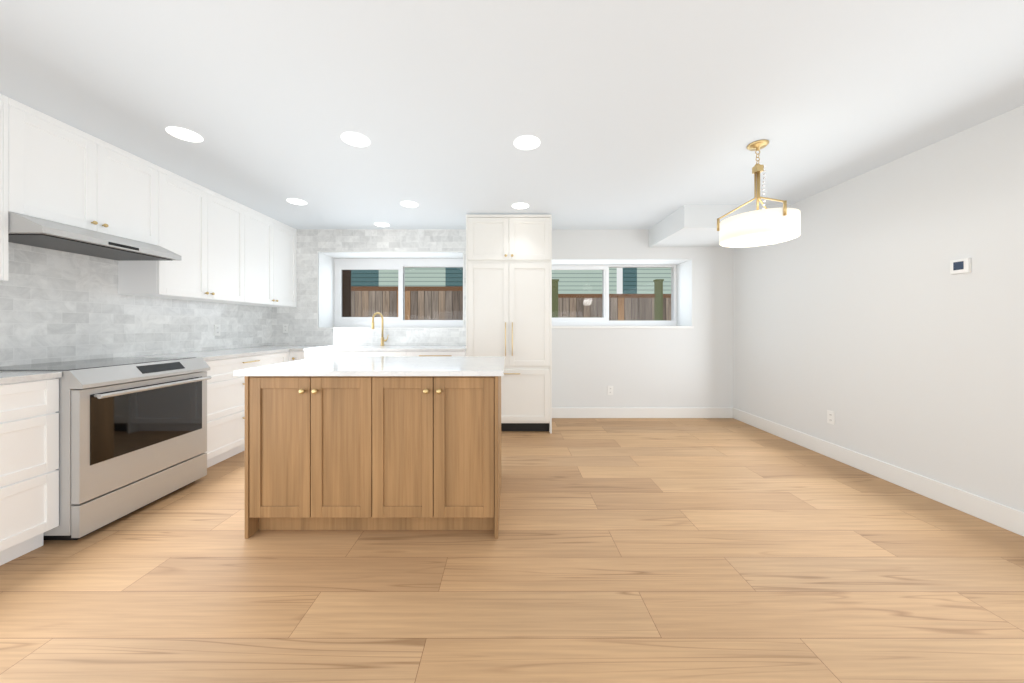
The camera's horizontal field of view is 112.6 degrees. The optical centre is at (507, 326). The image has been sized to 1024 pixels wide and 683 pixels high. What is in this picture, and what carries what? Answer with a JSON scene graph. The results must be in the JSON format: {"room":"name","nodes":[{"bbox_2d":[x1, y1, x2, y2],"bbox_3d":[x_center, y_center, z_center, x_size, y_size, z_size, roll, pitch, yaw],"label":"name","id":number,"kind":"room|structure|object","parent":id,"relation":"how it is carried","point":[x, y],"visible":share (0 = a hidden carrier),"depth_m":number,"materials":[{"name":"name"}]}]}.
{"room":"kitchen","nodes":[
{"label":"kitchen","id":0,"kind":"room"},
{"bbox_2d":[0,418,1023,682],"bbox_3d":[-0.070,1.236,1.185,6.380,0.100,7.570,0,0,0],"label":"floor","id":1,"kind":"structure","parent":0,"point":[674,550],"depth_m":1.57,"materials":[{"name":"brown wood"}]},
{"bbox_2d":[0,376,61,565],"bbox_3d":[-2.738,0.731,1.448,0.620,0.910,0.800,0,0,0],"label":"base cabinet","id":2,"kind":"object","parent":1,"relation":"on","point":[29,462],"depth_m":1.74,"materials":[{"name":"white wood"}]},
{"bbox_2d":[0,372,61,383],"bbox_3d":[-2.731,0.261,1.074,0.635,0.030,1.548,0,0,0],"label":"countertop","id":3,"kind":"structure","parent":2,"relation":"on","point":[5,377],"depth_m":1.74,"materials":[{"name":"white stone"}]},
{"bbox_2d":[0,357,211,539],"bbox_3d":[-2.645,0.712,2.250,0.770,0.948,0.796,0,0,0],"label":"range","id":4,"kind":"object","parent":1,"relation":"on","point":[132,434],"visible":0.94,"depth_m":2.08,"materials":[{"name":"silver metal"}]},
{"bbox_2d":[135,348,290,467],"bbox_3d":[-2.721,0.716,3.231,0.654,0.940,1.158,0,0,0],"label":"base cabinet","id":5,"kind":"object","parent":1,"relation":"on","point":[225,413],"visible":0.27,"depth_m":2.99,"materials":[{"name":"white wood"}]},
{"bbox_2d":[246,345,465,361],"bbox_3d":[-1.758,0.716,4.081,2.580,0.940,0.654,0,0,0],"label":"countertop","id":6,"kind":"structure","parent":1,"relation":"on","point":[299,352],"depth_m":3.79,"materials":[{"name":"white stone"}]},
{"bbox_2d":[372,312,388,345],"bbox_3d":[-1.594,0.033,4.271,0.157,0.424,0.195,0,0,0],"label":"faucet","id":7,"kind":"object","parent":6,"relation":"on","point":[382,329],"visible":1,"depth_m":4.33,"materials":[{"name":"gold metal"}]},
{"bbox_2d":[237,372,500,538],"bbox_3d":[-0.762,0.731,2.319,1.416,0.910,0.882,0,0,0],"label":"kitchen island","id":8,"kind":"object","parent":1,"relation":"on","point":[372,442],"depth_m":1.92,"materials":[{"name":"brown wood"}]},
{"bbox_2d":[233,356,504,375],"bbox_3d":[-0.771,0.261,2.338,1.494,0.030,0.905,0,0,0],"label":"island countertop","id":9,"kind":"structure","parent":8,"relation":"on","point":[324,363],"depth_m":2.20,"materials":[{"name":"white stone"}]},
{"bbox_2d":[466,214,551,432],"bbox_3d":[0.011,-0.026,4.080,0.948,2.425,0.674,0,0,0],"label":"pantry","id":10,"kind":"object","parent":1,"relation":"on","point":[509,287],"visible":0.83,"depth_m":3.79,"materials":[{"name":"white wood"}]},
{"bbox_2d":[0,0,1023,246],"bbox_3d":[-0.070,-1.188,1.185,6.380,0.332,7.570,0,0,0],"label":"ceiling","id":11,"kind":"structure","parent":0,"point":[656,118],"depth_m":1.85,"materials":[{"name":"grey paint"}]},
{"bbox_2d":[166,127,202,141],"bbox_3d":[-2.110,-1.250,2.230,0.180,0.007,0.180,0,0,0],"label":"recessed light","id":12,"kind":"object","parent":11,"relation":"in","point":[184,134],"visible":1,"depth_m":2.22,"materials":[{"name":"white"}]},
{"bbox_2d":[286,198,306,204],"bbox_3d":[-2.120,-1.250,3.430,0.180,0.007,0.180,0,0,0],"label":"recessed light","id":13,"kind":"object","parent":11,"relation":"in","point":[296,201],"visible":1,"depth_m":3.41,"materials":[{"name":"white plastic"}]},
{"bbox_2d":[341,132,369,146],"bbox_3d":[-1.020,-1.250,2.290,0.180,0.007,0.180,0,0,0],"label":"recessed light","id":14,"kind":"object","parent":11,"relation":"in","point":[355,139],"visible":1,"depth_m":2.28,"materials":[{"name":"white"}]},
{"bbox_2d":[374,222,389,226],"bbox_3d":[-1.550,-1.250,4.200,0.180,0.007,0.180,0,0,0],"label":"recessed light","id":15,"kind":"object","parent":11,"relation":"in","point":[381,224],"visible":1,"depth_m":4.18,"materials":[{"name":"white plastic"}]},
{"bbox_2d":[400,201,417,206],"bbox_3d":[-1.010,-1.250,3.500,0.180,0.007,0.180,0,0,0],"label":"recessed light","id":16,"kind":"object","parent":11,"relation":"in","point":[408,204],"visible":1,"depth_m":3.49,"materials":[{"name":"white plastic"}]},
{"bbox_2d":[512,203,528,208],"bbox_3d":[0.130,-1.250,3.550,0.180,0.007,0.180,0,0,0],"label":"recessed light","id":17,"kind":"object","parent":11,"relation":"in","point":[520,205],"visible":1,"depth_m":3.53,"materials":[{"name":"white"}]},
{"bbox_2d":[514,136,539,149],"bbox_3d":[0.130,-1.250,2.330,0.180,0.007,0.180,0,0,0],"label":"recessed light","id":18,"kind":"object","parent":11,"relation":"in","point":[527,142],"visible":1,"depth_m":2.32,"materials":[{"name":"white"}]},
{"bbox_2d":[717,139,800,247],"bbox_3d":[1.720,-0.916,2.342,0.450,0.673,0.466,0,0,0],"label":"pendant light","id":19,"kind":"object","parent":11,"relation":"hanging from","point":[762,227],"visible":1,"depth_m":2.25,"materials":[{"name":"white glass"}]},
{"bbox_2d":[319,230,732,407],"bbox_3d":[-0.070,-0.084,4.695,6.380,2.540,0.550,0,0,0],"label":"wall","id":20,"kind":"structure","parent":0,"point":[663,367],"depth_m":4.42,"materials":[{"name":"white paint"}]},
{"bbox_2d":[272,229,465,344],"bbox_3d":[-1.765,-0.504,4.415,2.590,1.500,0.011,0,0,0],"label":"tile","id":21,"kind":"structure","parent":20,"relation":"attached to","point":[301,319],"depth_m":4.41,"materials":[{"name":"white tile"}]},
{"bbox_2d":[283,324,288,332],"bbox_3d":[-2.870,0.026,4.407,0.070,0.115,0.008,0,0,0],"label":"electrical outlet","id":22,"kind":"object","parent":21,"relation":"attached to","point":[285,328],"visible":1,"depth_m":4.41,"materials":[{"name":"white plastic"}]},
{"bbox_2d":[334,259,462,326],"bbox_3d":[-1.516,-0.472,4.858,1.870,0.971,0.084,0,0,0],"label":"window","id":23,"kind":"structure","parent":20,"relation":"in","point":[399,265],"depth_m":4.82,"materials":[{"name":"white plastic"}]},
{"bbox_2d":[608,386,612,394],"bbox_3d":[1.326,0.829,4.415,0.070,0.115,0.008,0,0,0],"label":"electrical outlet","id":24,"kind":"object","parent":20,"relation":"attached to","point":[610,390],"visible":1,"depth_m":4.41,"materials":[{"name":"white plastic"}]},
{"bbox_2d":[552,265,676,325],"bbox_3d":[1.391,-0.435,4.858,1.981,0.860,0.084,0,0,0],"label":"window","id":25,"kind":"structure","parent":20,"relation":"in","point":[604,319],"depth_m":4.82,"materials":[{"name":"white plastic"}]},
{"bbox_2d":[552,326,693,327],"bbox_3d":[1.401,0.011,4.415,2.003,0.030,0.014,0,0,0],"label":"trim","id":26,"kind":"structure","parent":20,"relation":"attached to","point":[622,326],"depth_m":4.41,"materials":[{"name":"white"}]},
{"bbox_2d":[552,408,731,417],"bbox_3d":[1.685,1.119,4.413,2.390,0.135,0.014,0,0,0],"label":"baseboard","id":27,"kind":"structure","parent":20,"relation":"attached to","point":[556,412],"depth_m":4.41,"materials":[{"name":"white wood"}]},
{"bbox_2d":[733,105,1023,511],"bbox_3d":[3.020,-0.084,1.185,0.200,2.540,7.570,0,0,0],"label":"wall","id":28,"kind":"structure","parent":0,"point":[872,322],"depth_m":2.49,"materials":[{"name":"white paint"}]},
{"bbox_2d":[827,410,834,424],"bbox_3d":[2.915,0.822,3.080,0.008,0.115,0.070,0,0,0],"label":"electrical outlet","id":29,"kind":"object","parent":28,"relation":"attached to","point":[830,417],"visible":1,"depth_m":3.07,"materials":[{"name":"white plastic"}]},
{"bbox_2d":[732,408,1023,535],"bbox_3d":[2.911,1.119,1.010,0.018,0.135,6.820,0,0,0],"label":"baseboard","id":30,"kind":"structure","parent":28,"relation":"attached to","point":[1000,515],"depth_m":2.49,"materials":[{"name":"white wood"}]},
{"bbox_2d":[950,258,970,273],"bbox_3d":[2.910,-0.386,2.195,0.020,0.090,0.090,0,0,0],"label":"thermostat","id":31,"kind":"object","parent":28,"relation":"attached to","point":[958,266],"visible":0.98,"depth_m":2.19,"materials":[{"name":"white plastic"}]},
{"bbox_3d":[-3.160,-0.084,1.185,0.200,2.540,7.570,0,0,0],"label":"wall","id":32,"kind":"structure","parent":0,"visible":0},
{"bbox_2d":[0,94,7,280],"bbox_3d":[-2.888,-0.750,1.469,0.320,1.004,0.912,0,0,0],"label":"upper cabinet","id":33,"kind":"object","parent":32,"relation":"attached to","point":[3,99],"depth_m":1.85,"materials":[{"name":"white wood"}]},
{"bbox_2d":[8,98,151,243],"bbox_3d":[-2.888,-0.940,2.267,0.320,0.624,0.802,0,0,0],"label":"upper cabinet","id":34,"kind":"object","parent":32,"relation":"attached to","point":[59,172],"depth_m":2.15,"materials":[{"name":"white wood"}]},
{"bbox_2d":[8,212,180,260],"bbox_3d":[-2.797,-0.568,2.267,0.502,0.119,0.796,0,0,0],"label":"range hood","id":35,"kind":"object","parent":32,"relation":"attached to","point":[33,231],"visible":1,"depth_m":2.13,"materials":[{"name":"silver metal"}]},
{"bbox_2d":[0,242,271,366],"bbox_3d":[-3.056,-0.234,2.306,0.008,0.960,4.212,0,0,0],"label":"tile","id":36,"kind":"structure","parent":32,"relation":"attached to","point":[58,306],"depth_m":2.51,"materials":[{"name":"grey tile"}]},
{"bbox_2d":[118,163,251,304],"bbox_3d":[-2.888,-0.750,3.103,0.320,1.004,0.990,0,0,0],"label":"upper cabinet","id":37,"kind":"object","parent":32,"relation":"attached to","point":[228,250],"depth_m":2.98,"materials":[{"name":"white wood"}]},
{"bbox_2d":[252,209,296,306],"bbox_3d":[-2.888,-0.750,3.944,0.320,1.004,0.929,0,0,0],"label":"upper cabinet","id":38,"kind":"object","parent":32,"relation":"attached to","point":[274,243],"depth_m":3.98,"materials":[{"name":"white wood"}]},
{"label":"outside","id":39,"kind":"structure","parent":0,"visible":0},
{"bbox_3d":[0.000,1.736,7.370,24.000,0.100,4.800,0,0,0],"label":"ground","id":40,"kind":"structure","parent":39,"visible":0},
{"bbox_2d":[342,270,670,320],"bbox_3d":[0.000,-0.314,6.680,14.000,4.000,0.620,0,0,0],"label":"fence","id":41,"kind":"object","parent":40,"relation":"on","point":[383,301],"depth_m":6.87,"materials":[{"name":"brown wood"}]},
{"bbox_2d":[351,268,670,293],"bbox_3d":[0.000,-1.564,9.545,24.000,6.500,0.450,0,0,0],"label":"house","id":42,"kind":"structure","parent":40,"relation":"on","point":[628,282],"depth_m":9.57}
]}

